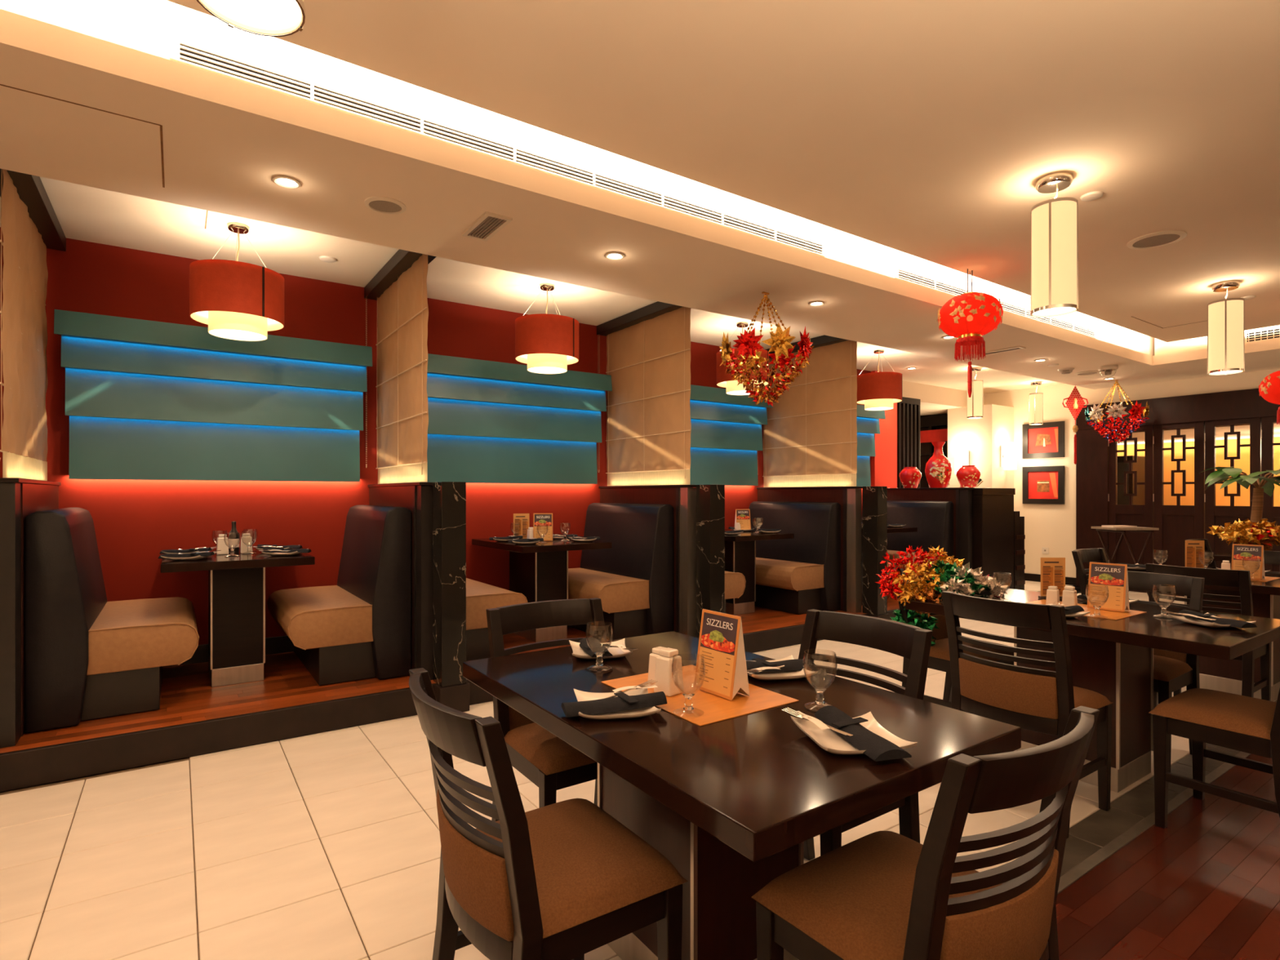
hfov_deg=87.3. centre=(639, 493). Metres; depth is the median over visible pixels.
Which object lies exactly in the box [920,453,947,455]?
shelf
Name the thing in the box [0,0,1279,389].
ceiling
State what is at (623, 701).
napkin
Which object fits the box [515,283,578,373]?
drum pendant
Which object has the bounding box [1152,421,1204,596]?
door
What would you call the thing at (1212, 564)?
dining chair
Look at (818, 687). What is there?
bowl
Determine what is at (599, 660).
goblet
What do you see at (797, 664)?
napkin
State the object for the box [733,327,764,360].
flower
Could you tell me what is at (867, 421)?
light panel
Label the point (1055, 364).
smoke detector
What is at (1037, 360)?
recessed light
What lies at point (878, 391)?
drum pendant
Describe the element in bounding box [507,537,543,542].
napkin
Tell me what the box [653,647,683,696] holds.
shaker
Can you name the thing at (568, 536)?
napkin
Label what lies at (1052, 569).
menu card
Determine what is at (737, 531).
napkin
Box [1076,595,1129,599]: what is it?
napkin
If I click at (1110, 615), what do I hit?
placemat
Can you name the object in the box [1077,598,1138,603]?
plate
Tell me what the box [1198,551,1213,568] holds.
goblet
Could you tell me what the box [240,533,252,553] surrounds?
shaker
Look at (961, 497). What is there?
wall
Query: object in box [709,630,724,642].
picture
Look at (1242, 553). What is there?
picture
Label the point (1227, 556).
dining table
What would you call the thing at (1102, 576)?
picture
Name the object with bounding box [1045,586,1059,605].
shaker
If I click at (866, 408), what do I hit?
diffuser
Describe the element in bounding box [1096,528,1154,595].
tray stand
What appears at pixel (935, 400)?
ceiling beam
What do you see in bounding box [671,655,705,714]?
goblet
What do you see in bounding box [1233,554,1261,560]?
picture
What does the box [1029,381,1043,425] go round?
pendant
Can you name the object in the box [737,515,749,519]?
picture
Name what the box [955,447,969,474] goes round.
wall sconce
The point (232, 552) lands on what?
goblet
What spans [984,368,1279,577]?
wall
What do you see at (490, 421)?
light panel
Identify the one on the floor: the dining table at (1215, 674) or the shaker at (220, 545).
the dining table at (1215, 674)
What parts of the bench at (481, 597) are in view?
seat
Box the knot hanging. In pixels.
[1062,385,1088,464]
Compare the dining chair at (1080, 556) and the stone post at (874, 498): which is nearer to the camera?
the dining chair at (1080, 556)
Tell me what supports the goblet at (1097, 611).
on the placemat at (1110, 615)
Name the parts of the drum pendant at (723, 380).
lamp shade, lamp shade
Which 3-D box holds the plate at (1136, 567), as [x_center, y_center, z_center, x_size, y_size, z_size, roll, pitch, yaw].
[3.633,0.533,4.898,0.200,0.032,0.200,0,0,-9]
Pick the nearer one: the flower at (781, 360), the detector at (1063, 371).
the flower at (781, 360)
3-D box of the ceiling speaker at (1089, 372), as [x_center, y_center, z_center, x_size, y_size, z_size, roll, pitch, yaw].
[5.355,-1.444,8.021,0.260,0.012,0.260,0,0,-35]
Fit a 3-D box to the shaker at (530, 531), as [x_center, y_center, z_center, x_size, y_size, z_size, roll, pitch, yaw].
[-0.868,0.320,5.356,0.057,0.110,0.057,0,0,-35]
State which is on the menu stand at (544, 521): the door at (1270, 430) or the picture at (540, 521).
the picture at (540, 521)
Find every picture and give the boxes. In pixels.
[534,520,551,525]
[538,519,546,523]
[701,633,734,653]
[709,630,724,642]
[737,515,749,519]
[1022,421,1064,458]
[1022,465,1064,504]
[1090,575,1124,585]
[1098,573,1113,580]
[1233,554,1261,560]
[1240,551,1252,556]
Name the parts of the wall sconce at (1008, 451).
plate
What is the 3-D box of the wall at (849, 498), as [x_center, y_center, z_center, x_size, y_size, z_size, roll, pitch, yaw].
[1.728,0.533,6.964,0.120,1.210,1.335,0,0,-35]
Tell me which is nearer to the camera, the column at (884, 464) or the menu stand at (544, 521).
the menu stand at (544, 521)
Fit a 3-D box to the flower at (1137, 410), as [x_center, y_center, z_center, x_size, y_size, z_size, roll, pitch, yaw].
[6.127,-1.033,8.248,0.249,0.247,0.071,0,0,-14]
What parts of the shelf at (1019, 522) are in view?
drawer, drawer, drawer, drawer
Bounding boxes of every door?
[1108,424,1153,592]
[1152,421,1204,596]
[1204,417,1261,568]
[1261,416,1279,572]
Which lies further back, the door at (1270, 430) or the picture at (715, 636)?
the door at (1270, 430)
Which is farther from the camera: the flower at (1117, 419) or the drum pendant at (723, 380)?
the flower at (1117, 419)
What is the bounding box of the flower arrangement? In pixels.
[875,545,1008,645]
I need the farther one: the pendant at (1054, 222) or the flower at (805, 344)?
the flower at (805, 344)
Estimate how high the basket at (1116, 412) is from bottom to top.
0.818 m
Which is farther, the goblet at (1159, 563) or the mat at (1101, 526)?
the mat at (1101, 526)
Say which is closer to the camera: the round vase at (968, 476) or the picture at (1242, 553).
the picture at (1242, 553)
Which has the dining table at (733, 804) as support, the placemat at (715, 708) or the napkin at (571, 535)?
the placemat at (715, 708)
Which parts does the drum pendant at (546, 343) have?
lamp shade, lamp shade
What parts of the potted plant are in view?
pot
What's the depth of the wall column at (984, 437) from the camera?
10.05 m
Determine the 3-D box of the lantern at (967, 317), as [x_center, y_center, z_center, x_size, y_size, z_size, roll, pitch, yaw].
[2.426,-1.179,4.935,0.442,0.939,0.445,0,0,-35]
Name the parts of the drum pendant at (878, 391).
lamp shade, lamp shade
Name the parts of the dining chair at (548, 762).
leg, rail, leg, seat, leg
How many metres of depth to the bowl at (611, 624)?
2.10 m
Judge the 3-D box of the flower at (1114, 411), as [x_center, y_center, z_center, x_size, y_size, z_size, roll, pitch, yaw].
[5.899,-1.017,8.292,0.240,0.238,0.074,0,0,35]
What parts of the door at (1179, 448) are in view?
rail, rail, rail, panel, pane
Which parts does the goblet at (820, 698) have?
stem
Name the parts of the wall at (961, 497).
panel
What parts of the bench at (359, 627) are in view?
seat, backrest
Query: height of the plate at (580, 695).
0.032 m
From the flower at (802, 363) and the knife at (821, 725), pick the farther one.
the flower at (802, 363)
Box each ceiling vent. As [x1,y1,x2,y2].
[169,33,825,257]
[462,211,512,241]
[894,265,1096,338]
[981,346,1026,355]
[1244,326,1279,342]
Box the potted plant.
[1199,466,1279,551]
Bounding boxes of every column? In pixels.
[871,370,897,488]
[947,404,1013,488]
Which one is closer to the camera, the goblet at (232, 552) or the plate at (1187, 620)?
the plate at (1187, 620)
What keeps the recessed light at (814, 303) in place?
in the ceiling at (226, 140)
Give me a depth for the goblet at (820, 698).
1.72 m
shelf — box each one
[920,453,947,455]
[1013,511,1025,590]
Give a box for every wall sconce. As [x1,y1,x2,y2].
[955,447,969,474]
[1000,442,1016,470]
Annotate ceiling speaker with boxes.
[364,195,405,213]
[1075,370,1101,375]
[1126,230,1186,248]
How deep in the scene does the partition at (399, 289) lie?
4.55 m
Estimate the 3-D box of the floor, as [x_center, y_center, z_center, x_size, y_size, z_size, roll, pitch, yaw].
[2.103,1.359,3.519,13.861,0.121,11.800,0,0,-35]
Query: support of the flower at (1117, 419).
on the basket at (1116, 412)
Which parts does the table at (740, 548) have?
kick plate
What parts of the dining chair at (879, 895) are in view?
leg, seat, leg, rail, rail, leg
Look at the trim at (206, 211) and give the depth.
3.85 m
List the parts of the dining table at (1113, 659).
kick plate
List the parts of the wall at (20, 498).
panel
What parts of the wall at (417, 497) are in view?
panel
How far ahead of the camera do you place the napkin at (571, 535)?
5.60 m
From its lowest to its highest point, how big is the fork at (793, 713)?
0.023 m
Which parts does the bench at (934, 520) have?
backrest, seat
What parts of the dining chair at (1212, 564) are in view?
rail, leg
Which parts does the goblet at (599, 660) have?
stem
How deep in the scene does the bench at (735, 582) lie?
5.77 m
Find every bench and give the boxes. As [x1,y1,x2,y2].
[24,507,199,733]
[266,505,411,685]
[466,577,527,661]
[567,502,673,639]
[724,571,746,613]
[748,501,840,614]
[861,500,953,591]
[861,545,889,604]
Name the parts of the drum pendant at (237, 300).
lamp shade, lamp shade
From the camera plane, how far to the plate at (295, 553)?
4.03 m
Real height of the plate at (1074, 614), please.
0.032 m
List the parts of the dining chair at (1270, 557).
rail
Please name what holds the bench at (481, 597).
on the platform
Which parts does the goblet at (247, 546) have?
stem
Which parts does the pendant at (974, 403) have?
lamp shade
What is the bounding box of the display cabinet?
[920,413,947,488]
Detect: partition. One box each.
[0,168,66,480]
[364,248,436,484]
[596,301,691,486]
[757,335,857,487]
[972,488,1015,589]
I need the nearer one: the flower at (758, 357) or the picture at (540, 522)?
the flower at (758, 357)
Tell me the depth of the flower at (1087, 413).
8.69 m
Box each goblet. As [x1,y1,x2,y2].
[223,532,240,556]
[241,530,257,554]
[560,522,570,541]
[586,623,613,669]
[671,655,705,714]
[803,650,837,707]
[992,572,1011,601]
[1085,584,1108,618]
[1151,584,1176,618]
[1153,549,1168,564]
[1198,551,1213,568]
[1242,557,1260,581]
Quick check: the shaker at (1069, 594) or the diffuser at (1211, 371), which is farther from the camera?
the diffuser at (1211, 371)
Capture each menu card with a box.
[513,513,528,539]
[1038,557,1065,599]
[1185,540,1204,568]
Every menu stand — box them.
[533,513,552,541]
[693,608,750,700]
[734,509,751,529]
[1087,561,1129,612]
[1231,543,1265,579]
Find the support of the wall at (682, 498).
on the platform
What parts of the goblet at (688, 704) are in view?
stem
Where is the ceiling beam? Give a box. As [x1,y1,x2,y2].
[902,380,984,417]
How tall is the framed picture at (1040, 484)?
0.553 m
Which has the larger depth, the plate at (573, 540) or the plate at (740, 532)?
the plate at (740, 532)
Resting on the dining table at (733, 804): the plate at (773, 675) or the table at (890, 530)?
the plate at (773, 675)
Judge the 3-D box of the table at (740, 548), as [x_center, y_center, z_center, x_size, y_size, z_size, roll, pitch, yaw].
[0.868,0.756,6.555,0.750,0.763,1.000,0,0,-35]
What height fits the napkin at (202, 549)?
0.031 m
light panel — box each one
[53,309,372,481]
[426,353,612,484]
[689,384,773,485]
[856,404,885,486]
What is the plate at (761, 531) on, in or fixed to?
on the table at (740, 548)
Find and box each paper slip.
[612,684,657,692]
[615,644,630,652]
[746,666,780,672]
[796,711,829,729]
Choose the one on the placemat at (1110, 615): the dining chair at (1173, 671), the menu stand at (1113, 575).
the menu stand at (1113, 575)
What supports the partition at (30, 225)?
hanging from the ceiling at (82, 212)
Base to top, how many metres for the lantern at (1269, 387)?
1.324 m
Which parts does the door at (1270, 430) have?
rail, rail, panel, pane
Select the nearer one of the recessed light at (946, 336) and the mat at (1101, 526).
the recessed light at (946, 336)
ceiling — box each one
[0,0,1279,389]
[0,176,1063,393]
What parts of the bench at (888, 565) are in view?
backrest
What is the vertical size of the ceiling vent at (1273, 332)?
0.130 m
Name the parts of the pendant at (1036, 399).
lamp shade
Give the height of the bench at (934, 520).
1.051 m
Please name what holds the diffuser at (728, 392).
attached to the drum pendant at (723, 380)
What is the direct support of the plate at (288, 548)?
on the table at (236, 584)
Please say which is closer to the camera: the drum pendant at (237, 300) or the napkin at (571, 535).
the drum pendant at (237, 300)
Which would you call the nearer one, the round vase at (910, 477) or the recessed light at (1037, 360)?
the recessed light at (1037, 360)
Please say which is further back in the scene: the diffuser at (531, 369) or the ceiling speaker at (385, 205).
the diffuser at (531, 369)
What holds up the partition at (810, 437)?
hanging from the ceiling at (82, 212)
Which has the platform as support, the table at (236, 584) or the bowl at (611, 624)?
the table at (236, 584)
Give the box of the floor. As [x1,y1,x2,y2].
[0,580,1279,959]
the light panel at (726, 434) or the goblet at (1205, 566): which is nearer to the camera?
the goblet at (1205, 566)
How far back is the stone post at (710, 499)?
5.16 m
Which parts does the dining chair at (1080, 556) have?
leg, rail, leg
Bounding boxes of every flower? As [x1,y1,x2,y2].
[719,331,732,363]
[725,346,736,368]
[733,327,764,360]
[738,349,768,376]
[760,322,795,361]
[768,345,795,372]
[797,325,813,364]
[797,338,813,364]
[1084,407,1090,422]
[1088,402,1103,423]
[1089,411,1105,422]
[1106,402,1128,421]
[1106,408,1127,422]
[1128,400,1146,420]
[1128,411,1142,421]
[1142,402,1149,417]
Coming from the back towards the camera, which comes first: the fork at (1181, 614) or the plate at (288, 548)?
the plate at (288, 548)
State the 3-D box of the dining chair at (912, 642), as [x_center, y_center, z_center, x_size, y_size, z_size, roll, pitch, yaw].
[0.589,0.860,2.133,0.528,0.880,0.472,0,0,-35]
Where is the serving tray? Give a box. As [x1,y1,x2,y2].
[1091,526,1159,530]
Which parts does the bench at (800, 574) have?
seat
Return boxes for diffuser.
[208,328,266,340]
[528,366,566,373]
[726,390,750,395]
[865,407,892,409]
[1032,306,1075,315]
[1209,370,1239,373]
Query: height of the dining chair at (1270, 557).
0.880 m
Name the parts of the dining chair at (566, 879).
leg, rail, rail, leg, leg, seat, leg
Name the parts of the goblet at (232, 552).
stem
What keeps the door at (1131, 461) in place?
in the wall at (1052, 526)
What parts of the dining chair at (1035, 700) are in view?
leg, rail, rail, leg, seat, leg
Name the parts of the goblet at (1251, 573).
stem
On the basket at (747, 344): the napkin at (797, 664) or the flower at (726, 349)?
the flower at (726, 349)
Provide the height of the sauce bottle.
0.197 m
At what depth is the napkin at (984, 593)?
3.50 m
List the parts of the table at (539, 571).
kick plate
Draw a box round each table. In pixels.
[160,547,315,687]
[462,631,1021,959]
[471,537,611,642]
[724,528,794,614]
[861,526,917,554]
[905,588,1279,792]
[1127,568,1279,701]
[1209,551,1231,561]
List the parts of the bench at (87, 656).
backrest, seat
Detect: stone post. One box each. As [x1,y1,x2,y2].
[432,481,469,711]
[696,484,724,638]
[862,486,889,619]
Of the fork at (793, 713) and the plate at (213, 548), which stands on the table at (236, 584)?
the plate at (213, 548)
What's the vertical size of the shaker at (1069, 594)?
0.110 m
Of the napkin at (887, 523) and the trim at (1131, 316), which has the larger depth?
the napkin at (887, 523)
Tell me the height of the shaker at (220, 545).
0.124 m
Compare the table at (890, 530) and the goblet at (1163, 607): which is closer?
the goblet at (1163, 607)
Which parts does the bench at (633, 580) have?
seat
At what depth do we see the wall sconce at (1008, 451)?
9.88 m
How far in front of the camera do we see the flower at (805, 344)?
4.63 m
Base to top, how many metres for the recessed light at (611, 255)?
0.010 m
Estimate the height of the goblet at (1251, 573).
0.142 m
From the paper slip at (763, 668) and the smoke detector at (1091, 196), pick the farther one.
the smoke detector at (1091, 196)
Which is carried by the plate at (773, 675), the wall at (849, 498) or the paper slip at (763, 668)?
the paper slip at (763, 668)
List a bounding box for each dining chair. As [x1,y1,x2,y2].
[408,667,687,959]
[486,597,606,822]
[751,706,1099,959]
[798,608,933,860]
[893,566,1013,713]
[942,591,1112,839]
[1071,547,1108,595]
[1127,570,1204,772]
[1145,563,1271,708]
[1148,688,1279,828]
[1186,538,1217,568]
[1263,550,1279,573]
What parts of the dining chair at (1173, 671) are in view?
rail, leg, seat, leg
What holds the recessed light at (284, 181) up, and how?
in the ceiling at (226, 140)
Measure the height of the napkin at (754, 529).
0.031 m
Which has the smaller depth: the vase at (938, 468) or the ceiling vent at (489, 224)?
the ceiling vent at (489, 224)
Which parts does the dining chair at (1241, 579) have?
leg, leg, rail, rail, leg, leg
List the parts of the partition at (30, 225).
lift cord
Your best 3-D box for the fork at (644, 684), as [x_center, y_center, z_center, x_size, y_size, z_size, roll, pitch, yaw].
[-0.039,0.518,1.755,0.212,0.023,0.025,0,0,-42]
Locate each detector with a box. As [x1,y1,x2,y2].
[319,255,337,262]
[1047,363,1058,366]
[1057,368,1074,373]
[1080,191,1103,201]
[1240,295,1255,300]
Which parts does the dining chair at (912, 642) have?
leg, leg, rail, leg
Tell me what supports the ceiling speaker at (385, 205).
attached to the ceiling at (226, 140)
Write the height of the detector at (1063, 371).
0.055 m
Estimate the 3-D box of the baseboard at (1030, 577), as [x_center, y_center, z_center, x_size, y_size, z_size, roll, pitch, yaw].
[5.941,1.245,9.859,0.014,0.110,0.869,0,0,-35]
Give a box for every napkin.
[158,551,214,558]
[159,547,212,554]
[256,544,302,549]
[262,547,311,552]
[488,535,522,540]
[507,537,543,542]
[552,533,577,537]
[561,691,666,717]
[566,535,599,539]
[577,637,613,657]
[724,529,743,533]
[746,657,817,671]
[753,528,781,531]
[814,705,911,761]
[887,523,903,525]
[973,590,991,595]
[1064,604,1084,613]
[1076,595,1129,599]
[1115,563,1146,568]
[1177,609,1257,628]
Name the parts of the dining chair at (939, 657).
leg, rail, leg, seat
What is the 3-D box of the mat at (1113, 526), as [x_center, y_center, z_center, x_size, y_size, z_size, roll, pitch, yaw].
[5.716,0.384,8.003,0.280,0.010,0.200,0,0,0]
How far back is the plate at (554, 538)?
5.51 m
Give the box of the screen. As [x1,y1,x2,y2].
[897,396,920,488]
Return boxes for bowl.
[586,623,613,653]
[671,655,705,693]
[803,650,837,688]
[1085,584,1108,606]
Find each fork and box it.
[256,549,290,551]
[604,679,657,698]
[606,645,637,649]
[746,665,784,672]
[781,706,853,736]
[1161,609,1214,620]
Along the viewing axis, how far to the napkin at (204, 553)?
3.80 m
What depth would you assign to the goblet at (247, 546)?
4.20 m
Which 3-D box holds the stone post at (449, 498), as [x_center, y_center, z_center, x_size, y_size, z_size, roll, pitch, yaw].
[-1.146,0.614,4.043,0.180,1.371,0.185,0,0,-35]
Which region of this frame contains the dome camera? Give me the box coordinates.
[1097,364,1118,377]
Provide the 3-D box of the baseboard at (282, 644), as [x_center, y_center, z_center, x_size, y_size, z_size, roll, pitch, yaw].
[-1.347,1.079,5.644,10.400,0.118,0.019,0,0,-35]
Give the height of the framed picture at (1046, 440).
0.515 m
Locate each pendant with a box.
[189,222,284,341]
[196,0,305,36]
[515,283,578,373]
[716,321,768,395]
[857,349,902,410]
[966,367,982,418]
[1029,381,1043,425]
[1030,171,1078,317]
[1207,280,1244,375]
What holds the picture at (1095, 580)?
attached to the menu stand at (1113, 575)
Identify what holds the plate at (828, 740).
on the dining table at (733, 804)
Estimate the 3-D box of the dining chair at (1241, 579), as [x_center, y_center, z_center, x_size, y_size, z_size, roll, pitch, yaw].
[3.358,0.860,3.973,0.528,0.880,0.472,0,0,-35]
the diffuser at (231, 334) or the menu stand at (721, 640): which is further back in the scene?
the diffuser at (231, 334)
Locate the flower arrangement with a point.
(947, 572)
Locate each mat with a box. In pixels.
[1101,526,1137,528]
[1102,524,1137,527]
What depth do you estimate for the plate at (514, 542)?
4.94 m
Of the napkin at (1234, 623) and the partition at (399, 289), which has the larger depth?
the partition at (399, 289)
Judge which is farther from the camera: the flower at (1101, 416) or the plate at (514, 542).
the flower at (1101, 416)
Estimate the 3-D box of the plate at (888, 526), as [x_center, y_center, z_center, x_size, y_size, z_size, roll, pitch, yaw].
[2.866,0.358,7.595,0.200,0.032,0.200,0,0,-9]
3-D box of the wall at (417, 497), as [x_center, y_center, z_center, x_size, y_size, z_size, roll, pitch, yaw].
[-1.658,0.533,4.625,0.120,1.210,1.335,0,0,-35]
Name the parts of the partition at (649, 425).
bead chain, lift cord, lift cord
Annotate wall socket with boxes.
[1041,546,1048,553]
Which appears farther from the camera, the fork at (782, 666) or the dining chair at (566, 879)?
the fork at (782, 666)
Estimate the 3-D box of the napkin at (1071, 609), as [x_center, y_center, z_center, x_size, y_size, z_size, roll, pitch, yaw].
[1.867,0.522,3.019,0.256,0.031,0.091,0,0,-15]
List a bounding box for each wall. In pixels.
[0,226,871,644]
[0,477,60,747]
[368,481,432,679]
[599,484,696,637]
[756,486,862,613]
[887,487,974,569]
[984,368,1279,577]
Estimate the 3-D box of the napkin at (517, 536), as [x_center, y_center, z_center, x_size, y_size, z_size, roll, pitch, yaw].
[-1.059,0.347,5.307,0.256,0.031,0.091,0,0,-15]
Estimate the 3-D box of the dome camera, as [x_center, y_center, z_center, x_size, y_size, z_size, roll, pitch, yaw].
[5.318,-1.385,7.621,0.190,0.131,0.190,0,0,-35]
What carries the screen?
on the floor
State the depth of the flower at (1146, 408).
8.35 m
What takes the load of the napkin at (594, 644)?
on the plate at (578, 651)
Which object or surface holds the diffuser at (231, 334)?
attached to the drum pendant at (237, 300)
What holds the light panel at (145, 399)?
attached to the wall at (134, 521)
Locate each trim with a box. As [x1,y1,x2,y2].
[0,84,164,187]
[204,210,208,228]
[1057,751,1251,894]
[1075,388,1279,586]
[1131,315,1204,328]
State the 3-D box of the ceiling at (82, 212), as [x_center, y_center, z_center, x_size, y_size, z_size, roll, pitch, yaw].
[0.246,-1.610,6.065,13.700,0.060,1.539,0,0,-35]
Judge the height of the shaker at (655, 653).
0.104 m
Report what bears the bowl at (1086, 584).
on the goblet at (1097, 611)
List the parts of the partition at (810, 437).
lift cord, lift cord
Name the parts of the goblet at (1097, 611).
stem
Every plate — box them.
[160,552,216,560]
[161,547,213,554]
[255,544,299,550]
[261,551,302,555]
[493,536,519,541]
[511,540,539,544]
[552,533,573,539]
[568,638,632,659]
[570,537,596,542]
[573,688,661,719]
[724,532,742,534]
[730,528,754,531]
[746,655,817,680]
[758,529,781,533]
[790,711,917,755]
[887,524,905,527]
[1065,611,1090,617]
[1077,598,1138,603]
[1127,563,1146,569]
[1168,612,1255,627]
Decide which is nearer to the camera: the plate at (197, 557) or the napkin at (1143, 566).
the plate at (197, 557)
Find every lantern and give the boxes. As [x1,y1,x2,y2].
[936,268,1003,397]
[1258,370,1279,424]
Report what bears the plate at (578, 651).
on the dining table at (733, 804)
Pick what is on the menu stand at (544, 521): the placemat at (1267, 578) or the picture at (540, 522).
the picture at (540, 522)
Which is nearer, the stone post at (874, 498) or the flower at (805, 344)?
the flower at (805, 344)
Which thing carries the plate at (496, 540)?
on the table at (539, 571)
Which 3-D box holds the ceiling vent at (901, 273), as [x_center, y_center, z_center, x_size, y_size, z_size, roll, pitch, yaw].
[3.265,-1.633,5.892,3.370,0.089,0.016,0,0,-35]
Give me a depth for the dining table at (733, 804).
1.59 m
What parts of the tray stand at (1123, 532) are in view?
leg, leg, leg, leg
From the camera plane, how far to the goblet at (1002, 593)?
3.44 m
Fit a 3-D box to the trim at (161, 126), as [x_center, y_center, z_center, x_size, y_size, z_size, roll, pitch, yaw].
[-2.621,-1.450,2.521,1.354,0.003,0.652,0,0,-35]
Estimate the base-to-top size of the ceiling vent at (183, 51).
0.089 m
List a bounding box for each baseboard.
[163,635,293,666]
[1024,573,1075,585]
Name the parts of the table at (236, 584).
kick plate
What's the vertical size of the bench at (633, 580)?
1.051 m
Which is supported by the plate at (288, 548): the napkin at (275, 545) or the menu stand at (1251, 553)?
the napkin at (275, 545)
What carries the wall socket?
attached to the wall at (1052, 526)
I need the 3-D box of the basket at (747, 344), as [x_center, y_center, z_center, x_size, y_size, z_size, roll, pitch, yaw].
[0.902,-1.043,4.830,0.675,0.815,0.666,0,0,-35]
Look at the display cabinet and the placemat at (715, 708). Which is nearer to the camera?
the placemat at (715, 708)
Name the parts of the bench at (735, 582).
seat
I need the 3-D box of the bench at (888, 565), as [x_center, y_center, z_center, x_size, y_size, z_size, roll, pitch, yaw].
[2.015,0.609,7.251,0.692,1.051,1.120,0,0,-35]
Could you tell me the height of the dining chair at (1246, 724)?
0.880 m
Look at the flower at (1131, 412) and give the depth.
8.64 m
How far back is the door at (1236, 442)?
8.12 m
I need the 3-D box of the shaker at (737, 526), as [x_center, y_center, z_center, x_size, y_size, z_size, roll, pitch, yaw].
[0.970,0.330,6.662,0.046,0.090,0.046,0,0,-35]
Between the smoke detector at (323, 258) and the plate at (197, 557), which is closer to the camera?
the plate at (197, 557)
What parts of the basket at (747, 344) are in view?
chain, chain, chain, chain, chain, chain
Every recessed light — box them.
[272,175,300,188]
[604,252,624,259]
[808,301,824,306]
[942,335,955,338]
[1034,359,1046,361]
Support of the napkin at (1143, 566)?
on the plate at (1136, 567)
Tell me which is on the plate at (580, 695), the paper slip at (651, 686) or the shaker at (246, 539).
the paper slip at (651, 686)
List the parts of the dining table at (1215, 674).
kick plate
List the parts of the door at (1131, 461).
rail, rail, panel, pane, rail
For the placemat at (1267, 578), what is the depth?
4.31 m
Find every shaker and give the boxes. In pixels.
[216,533,228,555]
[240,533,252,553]
[526,527,533,538]
[648,646,666,684]
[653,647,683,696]
[734,522,740,530]
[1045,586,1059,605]
[1062,586,1077,606]
[1221,560,1231,569]
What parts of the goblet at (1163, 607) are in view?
stem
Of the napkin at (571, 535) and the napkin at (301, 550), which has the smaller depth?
the napkin at (301, 550)
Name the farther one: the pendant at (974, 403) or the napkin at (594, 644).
the pendant at (974, 403)
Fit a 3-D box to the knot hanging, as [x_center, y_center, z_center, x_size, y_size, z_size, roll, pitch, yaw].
[5.804,-0.920,8.945,0.341,1.060,0.071,0,0,11]
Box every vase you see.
[899,466,921,488]
[924,441,951,488]
[955,465,981,487]
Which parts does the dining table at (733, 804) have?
kick plate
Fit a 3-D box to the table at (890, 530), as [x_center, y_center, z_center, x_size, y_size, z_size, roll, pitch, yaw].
[2.505,0.756,7.686,0.750,0.763,1.000,0,0,-35]
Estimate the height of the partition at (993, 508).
1.364 m
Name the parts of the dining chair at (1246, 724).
leg, leg, seat, leg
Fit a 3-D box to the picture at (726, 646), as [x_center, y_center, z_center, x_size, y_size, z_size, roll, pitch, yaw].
[0.213,0.407,1.842,0.007,0.042,0.133,0,0,-36]
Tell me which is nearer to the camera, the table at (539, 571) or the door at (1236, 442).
the table at (539, 571)
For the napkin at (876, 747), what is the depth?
1.44 m
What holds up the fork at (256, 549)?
on the napkin at (301, 550)
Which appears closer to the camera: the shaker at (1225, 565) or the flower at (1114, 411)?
the shaker at (1225, 565)
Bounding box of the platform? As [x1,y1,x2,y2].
[0,593,899,791]
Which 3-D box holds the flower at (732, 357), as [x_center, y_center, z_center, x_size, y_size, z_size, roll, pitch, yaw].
[0.658,-1.027,4.998,0.071,0.238,0.225,0,0,34]
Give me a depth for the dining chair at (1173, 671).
3.34 m
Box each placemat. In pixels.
[600,664,799,726]
[1025,599,1146,620]
[1250,576,1279,582]
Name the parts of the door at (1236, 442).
rail, pane, rail, panel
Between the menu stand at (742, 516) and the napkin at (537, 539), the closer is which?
the napkin at (537, 539)
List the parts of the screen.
rail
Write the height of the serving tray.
0.025 m
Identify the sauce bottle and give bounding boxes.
[228,521,239,551]
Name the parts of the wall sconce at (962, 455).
plate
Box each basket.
[719,291,813,406]
[1084,379,1149,444]
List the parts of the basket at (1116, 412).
chain, chain, chain, chain, chain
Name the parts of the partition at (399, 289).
bead chain, lift cord, lift cord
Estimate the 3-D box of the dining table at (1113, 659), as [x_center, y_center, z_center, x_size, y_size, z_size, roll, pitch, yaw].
[2.108,0.924,3.197,0.867,0.749,1.305,0,0,-35]
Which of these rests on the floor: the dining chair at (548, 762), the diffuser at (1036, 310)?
the dining chair at (548, 762)
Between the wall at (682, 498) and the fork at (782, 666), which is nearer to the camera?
the fork at (782, 666)
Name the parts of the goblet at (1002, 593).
stem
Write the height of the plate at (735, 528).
0.032 m
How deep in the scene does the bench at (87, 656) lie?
3.33 m
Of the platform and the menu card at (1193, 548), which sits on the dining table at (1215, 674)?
the menu card at (1193, 548)

